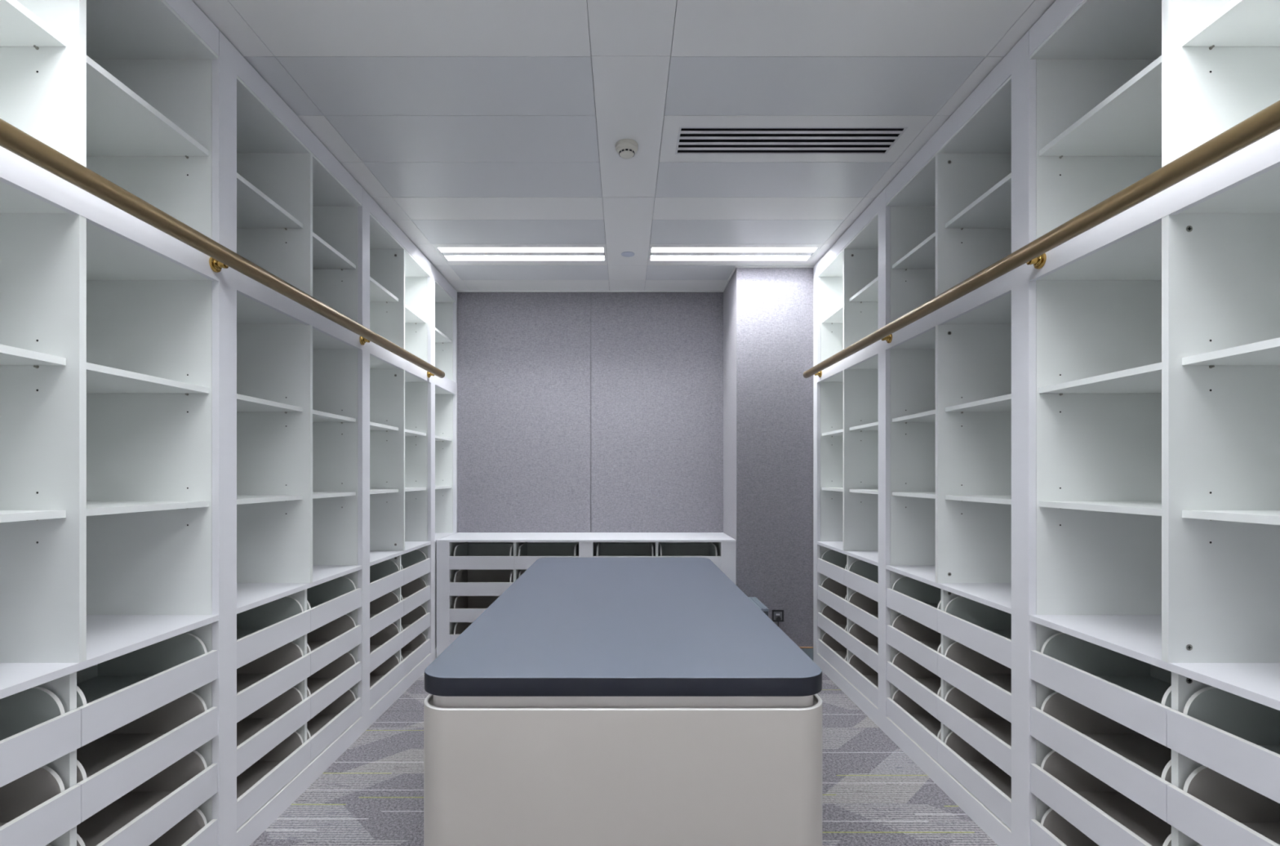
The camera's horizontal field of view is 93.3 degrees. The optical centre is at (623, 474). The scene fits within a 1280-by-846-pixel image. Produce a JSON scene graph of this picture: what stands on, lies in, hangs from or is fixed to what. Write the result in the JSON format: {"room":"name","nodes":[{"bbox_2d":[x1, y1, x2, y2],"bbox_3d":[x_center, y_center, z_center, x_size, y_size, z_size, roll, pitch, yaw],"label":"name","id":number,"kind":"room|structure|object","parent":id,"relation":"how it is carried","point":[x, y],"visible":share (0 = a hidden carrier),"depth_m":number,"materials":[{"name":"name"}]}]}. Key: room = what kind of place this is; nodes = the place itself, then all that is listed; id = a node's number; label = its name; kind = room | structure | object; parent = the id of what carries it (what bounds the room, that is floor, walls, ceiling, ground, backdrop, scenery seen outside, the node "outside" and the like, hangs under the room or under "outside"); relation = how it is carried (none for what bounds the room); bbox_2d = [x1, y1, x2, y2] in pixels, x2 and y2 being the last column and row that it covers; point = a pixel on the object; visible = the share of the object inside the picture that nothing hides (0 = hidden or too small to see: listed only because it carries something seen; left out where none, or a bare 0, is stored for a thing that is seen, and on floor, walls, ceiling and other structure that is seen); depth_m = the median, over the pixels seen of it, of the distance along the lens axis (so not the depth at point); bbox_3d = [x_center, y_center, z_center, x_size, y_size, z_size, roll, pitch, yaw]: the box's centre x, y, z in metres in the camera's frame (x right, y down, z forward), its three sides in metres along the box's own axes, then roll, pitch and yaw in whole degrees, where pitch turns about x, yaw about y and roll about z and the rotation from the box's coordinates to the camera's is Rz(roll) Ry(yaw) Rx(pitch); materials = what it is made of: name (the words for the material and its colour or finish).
{"room":"storage room","nodes":[
{"label":"storage room","id":0,"kind":"room"},
{"bbox_2d":[457,282,723,532],"bbox_3d":[0.000,-0.139,5.150,3.820,3.051,0.150,0,0,0],"label":"wall","id":1,"kind":"structure","parent":0,"point":[577,411],"depth_m":5.07,"materials":[{"name":"grey fabric"}]},
{"bbox_2d":[457,265,813,292],"bbox_3d":[0.006,-1.539,4.770,2.808,0.010,0.610,0,0,0],"label":"trim","id":2,"kind":"structure","parent":1,"relation":"attached to","point":[735,266],"depth_m":5.06,"materials":[{"name":"white"}]},
{"bbox_2d":[192,0,1055,290],"bbox_3d":[0.000,-1.601,1.246,3.820,0.126,7.691,0,0,0],"label":"ceiling","id":3,"kind":"structure","parent":0,"point":[469,123],"depth_m":2.53,"materials":[{"name":"grey paint"}]},
{"bbox_2d":[437,247,604,260],"bbox_3d":[-0.704,-1.587,4.231,1.135,0.087,0.252,0,0,0],"label":"ceiling light","id":4,"kind":"object","parent":3,"relation":"attached to","point":[450,253],"visible":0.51,"depth_m":4.22,"materials":[{"name":"white plastic"}]},
{"bbox_2d":[615,138,638,158],"bbox_3d":[0.013,-1.518,2.830,0.106,0.052,0.106,0,0,0],"label":"smoke detector","id":5,"kind":"object","parent":3,"relation":"attached to","point":[624,148],"visible":1,"depth_m":2.80,"materials":[{"name":"white plastic"}]},
{"bbox_2d":[649,247,817,260],"bbox_3d":[0.752,-1.587,4.231,1.135,0.087,0.252,0,0,0],"label":"ceiling light","id":6,"kind":"object","parent":3,"relation":"attached to","point":[656,253],"visible":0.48,"depth_m":4.22,"materials":[{"name":"white plastic"}]},
{"bbox_2d":[675,127,907,154],"bbox_3d":[0.753,-1.583,2.797,1.017,0.081,0.226,0,0,0],"label":"ceiling vent","id":7,"kind":"object","parent":3,"relation":"in","point":[691,140],"visible":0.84,"depth_m":2.81,"materials":[{"name":"white metal"}]},
{"bbox_2d":[249,671,998,845],"bbox_3d":[0.000,1.437,1.262,4.020,0.100,7.925,0,0,0],"label":"floor","id":8,"kind":"structure","parent":0,"point":[874,793],"depth_m":2.61,"materials":[{"name":"grey carpet"}]},
{"bbox_2d":[0,0,218,845],"bbox_3d":[-1.644,-0.075,1.518,0.488,2.925,1.145,0,0,0],"label":"bookcase","id":9,"kind":"object","parent":8,"relation":"on","point":[103,722],"visible":1,"depth_m":1.55,"materials":[{"name":"white laminate"}]},
{"bbox_2d":[86,30,362,845],"bbox_3d":[-1.644,-0.075,2.663,0.488,2.925,1.145,0,0,0],"label":"bookcase","id":10,"kind":"object","parent":8,"relation":"on","point":[283,635],"visible":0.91,"depth_m":2.19,"materials":[{"name":"white laminate"}]},
{"bbox_2d":[0,118,444,377],"bbox_3d":[-1.343,-0.720,2.578,0.114,0.055,3.555,0,0,0],"label":"brass rail","id":11,"kind":"object","parent":10,"relation":"attached to","point":[15,140],"visible":1,"depth_m":1.72,"materials":[{"name":"brown metal"}]},
{"bbox_2d":[312,187,431,733],"bbox_3d":[-1.644,-0.075,3.810,0.488,2.925,1.150,0,0,0],"label":"bookcase","id":12,"kind":"object","parent":8,"relation":"on","point":[365,456],"visible":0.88,"depth_m":3.44,"materials":[{"name":"white laminate"}]},
{"bbox_2d":[404,262,457,662],"bbox_3d":[-1.644,-0.075,4.729,0.488,2.925,0.689,0,0,0],"label":"bookcase","id":13,"kind":"object","parent":8,"relation":"on","point":[430,408],"visible":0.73,"depth_m":4.41,"materials":[{"name":"white laminate"}]},
{"bbox_2d":[435,532,736,657],"bbox_3d":[-0.281,0.935,4.781,2.226,0.903,0.586,0,0,0],"label":"shelving unit","id":14,"kind":"object","parent":8,"relation":"on","point":[474,569],"visible":0.27,"depth_m":4.60,"materials":[{"name":"white laminate"}]},
{"bbox_2d":[423,557,822,845],"bbox_3d":[-0.002,0.937,2.508,0.999,0.900,2.116,0,0,0],"label":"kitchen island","id":15,"kind":"object","parent":8,"relation":"on","point":[595,701],"visible":1,"depth_m":1.45,"materials":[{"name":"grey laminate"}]},
{"bbox_2d":[748,596,768,616],"bbox_3d":[0.850,1.142,4.256,0.244,0.490,0.397,0,0,0],"label":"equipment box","id":16,"kind":"object","parent":8,"relation":"on","point":[754,599],"visible":0.16,"depth_m":4.17,"materials":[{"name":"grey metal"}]},
{"bbox_2d":[813,187,935,733],"bbox_3d":[1.644,-0.075,3.853,0.488,2.925,1.235,0,0,0],"label":"bookcase","id":17,"kind":"object","parent":8,"relation":"on","point":[861,456],"visible":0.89,"depth_m":3.80,"materials":[{"name":"white laminate"}]},
{"bbox_2d":[885,30,1161,845],"bbox_3d":[1.644,-0.075,2.663,0.488,2.925,1.145,0,0,0],"label":"bookcase","id":18,"kind":"object","parent":8,"relation":"on","point":[964,635],"visible":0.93,"depth_m":2.20,"materials":[{"name":"white laminate"}]},
{"bbox_2d":[803,99,1279,377],"bbox_3d":[1.343,-0.720,2.578,0.114,0.055,3.555,0,0,0],"label":"brass rail","id":19,"kind":"object","parent":18,"relation":"attached to","point":[1265,122],"visible":1,"depth_m":1.64,"materials":[{"name":"brown metal"}]},
{"bbox_2d":[1028,0,1279,845],"bbox_3d":[1.644,-0.075,1.518,0.488,2.925,1.145,0,0,0],"label":"bookcase","id":20,"kind":"object","parent":8,"relation":"on","point":[1163,729],"visible":1,"depth_m":1.55,"materials":[{"name":"white laminate"}]},
{"bbox_2d":[723,267,813,646],"bbox_3d":[1.372,-0.073,4.784,1.076,2.921,0.614,0,0,0],"label":"wall column","id":21,"kind":"structure","parent":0,"point":[768,312],"depth_m":4.48,"materials":[{"name":"grey fabric"}]},
{"bbox_2d":[771,609,783,621],"bbox_3d":[1.138,1.043,4.473,0.086,0.086,0.009,0,0,0],"label":"wall socket","id":22,"kind":"object","parent":21,"relation":"attached to","point":[774,612],"visible":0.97,"depth_m":4.47,"materials":[{"name":"black plastic"}]},
{"bbox_2d":[775,615,781,626],"bbox_3d":[1.069,1.214,4.447,0.175,0.342,0.032,0,0,-8],"label":"plug","id":23,"kind":"object","parent":22,"relation":"attached to","point":[778,618],"visible":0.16,"depth_m":4.45,"materials":[{"name":"black plastic"}]},
{"bbox_2d":[799,646,813,660],"bbox_3d":[1.118,1.331,4.470,0.560,0.113,0.014,0,0,0],"label":"baseboard","id":24,"kind":"structure","parent":21,"relation":"attached to","point":[808,651],"depth_m":4.46,"materials":[{"name":"grey"}]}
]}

